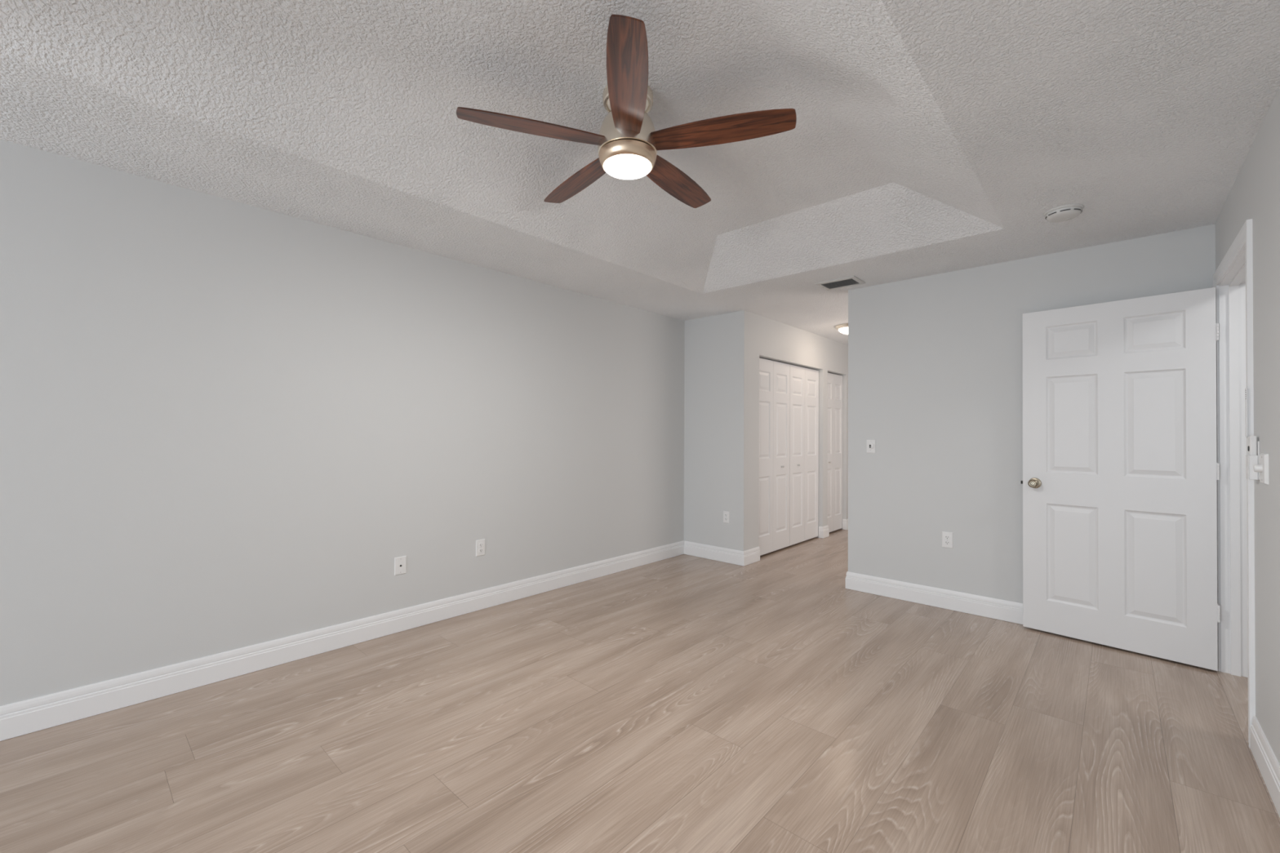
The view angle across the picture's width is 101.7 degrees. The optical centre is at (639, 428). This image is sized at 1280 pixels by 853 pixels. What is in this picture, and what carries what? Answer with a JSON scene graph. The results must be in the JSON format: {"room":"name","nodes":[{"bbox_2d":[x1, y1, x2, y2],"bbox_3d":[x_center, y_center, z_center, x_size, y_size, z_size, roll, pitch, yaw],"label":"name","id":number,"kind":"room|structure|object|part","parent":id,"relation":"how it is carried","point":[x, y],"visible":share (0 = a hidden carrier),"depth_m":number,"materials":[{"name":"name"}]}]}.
{"room":"empty bedroom","nodes":[
{"label":"empty bedroom","id":0,"kind":"room"},
{"bbox_2d":[0,139,684,706],"bbox_3d":[-1.231,0.067,3.700,0.120,2.440,13.240,0,-1,42],"label":"wall","id":1,"kind":"structure","parent":0,"point":[225,424],"depth_m":2.79,"materials":[{"name":"white paint"}]},
{"bbox_2d":[0,540,684,741],"bbox_3d":[-2.555,1.197,2.147,0.015,0.136,8.944,0,-1,42],"label":"baseboard","id":2,"kind":"structure","parent":1,"relation":"attached to","point":[38,713],"depth_m":2.77,"materials":[{"name":"white paint"}]},
{"bbox_2d":[394,555,406,575],"bbox_3d":[-1.512,0.869,3.293,0.009,0.112,0.074,0,-1,42],"label":"cable plate","id":3,"kind":"object","parent":1,"relation":"attached to","point":[400,562],"visible":1,"depth_m":3.29,"materials":[{"name":"white plastic"}]},
{"bbox_2d":[475,538,484,556],"bbox_3d":[-1.133,0.851,3.708,0.009,0.114,0.070,0,-1,42],"label":"wall outlet","id":4,"kind":"object","parent":1,"relation":"attached to","point":[480,544],"visible":1,"depth_m":3.71,"materials":[{"name":"white plastic"}]},
{"bbox_2d":[0,0,1279,345],"bbox_3d":[0.205,-1.283,2.405,3.953,0.250,13.200,0,-1,42],"label":"ceiling","id":5,"kind":"structure","parent":0,"point":[928,137],"depth_m":2.12,"materials":[{"name":"white paint"}]},
{"bbox_2d":[456,13,796,208],"bbox_3d":[-0.048,-1.249,2.244,1.308,0.322,1.299,0,-1,42],"label":"ceiling fan","id":6,"kind":"object","parent":5,"relation":"hanging from","point":[628,142],"visible":1,"depth_m":2.09,"materials":[{"name":"brown wood"}]},
{"bbox_3d":[-0.429,-1.198,2.074,0.571,0.006,0.143,0,10,-19],"label":"blade","id":7,"kind":"part","parent":6,"relation":"part of","materials":[{"name":"brown wood"}]},
{"bbox_3d":[-0.294,-1.193,2.523,0.143,0.006,0.571,-12,7,-37],"label":"blade","id":8,"kind":"part","parent":6,"relation":"part of","materials":[{"name":"brown wood"}]},
{"bbox_3d":[-0.043,-1.198,1.807,0.143,0.006,0.571,11,-1,-1],"label":"blade","id":9,"kind":"part","parent":6,"relation":"part of","materials":[{"name":"brown wood"}]},
{"bbox_3d":[0.175,-1.191,2.533,0.143,0.006,0.571,-13,-8,34],"label":"blade","id":10,"kind":"part","parent":6,"relation":"part of","materials":[{"name":"brown wood"}]},
{"bbox_3d":[0.330,-1.194,2.091,0.571,0.006,0.143,0,-11,17],"label":"blade","id":11,"kind":"part","parent":6,"relation":"part of","materials":[{"name":"brown wood"}]},
{"bbox_2d":[815,275,865,290],"bbox_3d":[1.564,-1.130,4.068,0.301,0.010,0.241,0,-1,42],"label":"ceiling vent","id":12,"kind":"object","parent":5,"relation":"in","point":[850,281],"visible":1,"depth_m":4.06,"materials":[{"name":"white metal"}]},
{"bbox_2d":[835,323,848,334],"bbox_3d":[2.304,-1.071,5.680,0.336,0.091,0.336,0,-1,42],"label":"ceiling light","id":13,"kind":"object","parent":5,"relation":"attached to","point":[842,328],"visible":0.34,"depth_m":5.63,"materials":[{"name":"white glass"}]},
{"bbox_3d":[2.304,-1.055,5.680,0.272,0.060,0.272,0,-1,42],"label":"lamp shade","id":14,"kind":"part","parent":13,"relation":"part of","materials":[{"name":"white glass"}]},
{"bbox_2d":[1043,204,1084,222],"bbox_3d":[2.226,-1.122,2.741,0.166,0.044,0.166,0,-1,42],"label":"smoke detector","id":15,"kind":"object","parent":5,"relation":"attached to","point":[1069,211],"visible":1,"depth_m":2.70,"materials":[{"name":"white plastic"}]},
{"bbox_2d":[0,528,1279,852],"bbox_3d":[0.726,1.280,1.859,5.445,0.001,13.150,0,-1,42],"label":"floor","id":16,"kind":"structure","parent":0,"point":[683,703],"depth_m":2.10,"materials":[{"name":"brown wood"}]},
{"bbox_2d":[684,310,751,551],"bbox_3d":[0.768,0.092,5.265,0.717,2.440,0.120,0,-1,42],"label":"wall","id":17,"kind":"structure","parent":0,"point":[717,348],"depth_m":5.18,"materials":[{"name":"white paint"}]},
{"bbox_2d":[684,541,759,566],"bbox_3d":[0.825,1.244,5.300,0.717,0.136,0.303,0,-1,42],"label":"baseboard","id":18,"kind":"structure","parent":17,"relation":"attached to","point":[744,558],"depth_m":5.13,"materials":[{"name":"white paint"}]},
{"bbox_2d":[723,511,729,523],"bbox_3d":[0.843,0.870,5.098,0.070,0.114,0.009,0,-1,42],"label":"wall outlet","id":19,"kind":"object","parent":17,"relation":"attached to","point":[726,514],"visible":1,"depth_m":5.09,"materials":[{"name":"white plastic"}]},
{"bbox_2d":[750,312,848,549],"bbox_3d":[2.357,0.113,6.560,0.120,2.440,3.936,0,-1,42],"label":"wall","id":20,"kind":"structure","parent":0,"point":[771,340],"depth_m":5.89,"materials":[{"name":"white paint"}]},
{"bbox_2d":[759,357,790,555],"bbox_3d":[1.406,0.294,5.506,0.063,2.012,0.752,0,-1,42],"label":"door","id":21,"kind":"structure","parent":20,"relation":"in","point":[774,376],"depth_m":5.52,"materials":[{"name":"white paint"}]},
{"bbox_2d":[789,364,818,546],"bbox_3d":[1.917,0.302,6.065,0.063,2.012,0.752,0,-1,42],"label":"door","id":22,"kind":"structure","parent":20,"relation":"in","point":[804,382],"depth_m":6.03,"materials":[{"name":"white paint"}]},
{"bbox_2d":[818,519,848,538],"bbox_3d":[2.949,1.272,7.137,0.060,0.136,2.260,0,-1,42],"label":"baseboard","id":23,"kind":"structure","parent":20,"relation":"attached to","point":[824,531],"depth_m":6.35,"materials":[{"name":"white paint"}]},
{"bbox_2d":[827,373,842,532],"bbox_3d":[2.476,0.310,6.676,0.063,2.012,0.597,0,-1,42],"label":"door","id":24,"kind":"structure","parent":20,"relation":"in","point":[834,381],"depth_m":6.71,"materials":[{"name":"white paint"}]},
{"bbox_2d":[848,223,1215,603],"bbox_3d":[2.535,0.085,3.581,2.149,2.440,0.120,0,-1,42],"label":"wall","id":25,"kind":"structure","parent":0,"point":[935,361],"depth_m":3.74,"materials":[{"name":"white paint"}]},
{"bbox_2d":[866,440,875,453],"bbox_3d":[1.830,0.145,4.134,0.068,0.106,0.014,0,-1,42],"label":"light switch","id":26,"kind":"object","parent":25,"relation":"attached to","point":[871,444],"visible":1,"depth_m":4.13,"materials":[{"name":"white plastic"}]},
{"bbox_2d":[845,571,1022,624],"bbox_3d":[2.479,1.236,3.616,2.044,0.136,0.150,0,-1,42],"label":"baseboard","id":27,"kind":"structure","parent":25,"relation":"attached to","point":[989,607],"depth_m":3.79,"materials":[{"name":"white paint"}]},
{"bbox_2d":[942,531,952,548],"bbox_3d":[2.222,0.809,3.770,0.070,0.114,0.009,0,-1,42],"label":"wall outlet","id":28,"kind":"object","parent":25,"relation":"attached to","point":[947,537],"visible":1,"depth_m":3.77,"materials":[{"name":"white plastic"}]},
{"bbox_2d":[1215,85,1279,764],"bbox_3d":[0.201,0.035,-0.473,0.120,2.440,9.014,0,-1,42],"label":"wall","id":29,"kind":"structure","parent":0,"point":[1255,193],"depth_m":1.92,"materials":[{"name":"white paint"}]},
{"bbox_2d":[1213,218,1255,747],"bbox_3d":[2.856,0.226,2.440,0.136,2.140,1.012,0,-1,42],"label":"door frame","id":30,"kind":"structure","parent":29,"relation":"attached to","point":[1233,279],"depth_m":2.75,"materials":[{"name":"white paint"}]},
{"bbox_2d":[1020,287,1220,671],"bbox_3d":[2.796,0.269,3.102,0.164,2.040,0.873,1,-1,-42],"label":"door","id":31,"kind":"structure","parent":30,"relation":"attached to","point":[1121,472],"depth_m":3.04,"materials":[{"name":"white paint"}]},
{"bbox_3d":[2.520,0.353,3.336,0.064,0.068,0.068,1,-1,-42],"label":"knob","id":32,"kind":"part","parent":31,"relation":"part of","materials":[{"name":"silver metal"}]},
{"bbox_3d":[3.129,0.231,2.828,0.016,2.140,0.070,0,-1,42],"label":"casing","id":33,"kind":"part","parent":30,"relation":"part of","materials":[{"name":"white paint"}]},
{"bbox_3d":[2.817,-0.808,2.490,0.016,0.070,1.012,0,-1,42],"label":"head casing","id":34,"kind":"part","parent":30,"relation":"part of","materials":[{"name":"white paint"}]},
{"bbox_3d":[2.494,0.222,2.133,0.016,2.140,0.070,0,-1,42],"label":"casing","id":35,"kind":"part","parent":30,"relation":"part of","materials":[{"name":"white paint"}]},
{"bbox_2d":[1244,387,1248,437],"bbox_3d":[2.466,-0.064,2.120,0.004,0.200,0.024,0,-1,42],"label":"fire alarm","id":36,"kind":"object","parent":29,"relation":"attached to","point":[1246,388],"visible":1,"depth_m":2.11,"materials":[{"name":"white paint"}]},
{"bbox_2d":[1245,440,1259,479],"bbox_3d":[2.402,0.126,2.044,0.030,0.152,0.055,0,-1,42],"label":"remote holder","id":37,"kind":"object","parent":29,"relation":"attached to","point":[1251,460],"visible":0.82,"depth_m":2.03,"materials":[{"name":"white plastic"}]},
{"bbox_2d":[1247,435,1257,455],"bbox_3d":[2.401,0.113,2.045,0.021,0.165,0.041,0,-1,42],"label":"remote control","id":38,"kind":"object","parent":37,"relation":"in","point":[1252,440],"visible":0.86,"depth_m":2.03,"materials":[{"name":"white plastic"}]},
{"bbox_3d":[2.411,0.125,2.035,0.004,0.150,0.048,0,-1,42],"label":"plate","id":39,"kind":"part","parent":37,"relation":"part of","materials":[{"name":"white plastic"}]},
{"bbox_2d":[1253,453,1268,484],"bbox_3d":[2.309,0.150,1.941,0.030,0.112,0.092,0,-1,42],"label":"dimmer switch","id":40,"kind":"object","parent":29,"relation":"attached to","point":[1263,468],"visible":1,"depth_m":1.92,"materials":[{"name":"white plastic"}]},
{"bbox_3d":[2.305,0.150,1.945,0.020,0.029,0.029,0,-1,42],"label":"knob","id":41,"kind":"part","parent":40,"relation":"part of","materials":[{"name":"white plastic"}]},
{"bbox_3d":[2.316,0.150,1.935,0.010,0.112,0.092,0,-1,42],"label":"plate","id":42,"kind":"part","parent":40,"relation":"part of","materials":[{"name":"white plastic"}]},
{"bbox_2d":[1249,715,1279,817],"bbox_3d":[-0.177,1.181,-0.791,0.015,0.136,7.818,0,-1,42],"label":"baseboard","id":43,"kind":"structure","parent":29,"relation":"attached to","point":[1268,764],"depth_m":1.89,"materials":[{"name":"white paint"}]}
]}

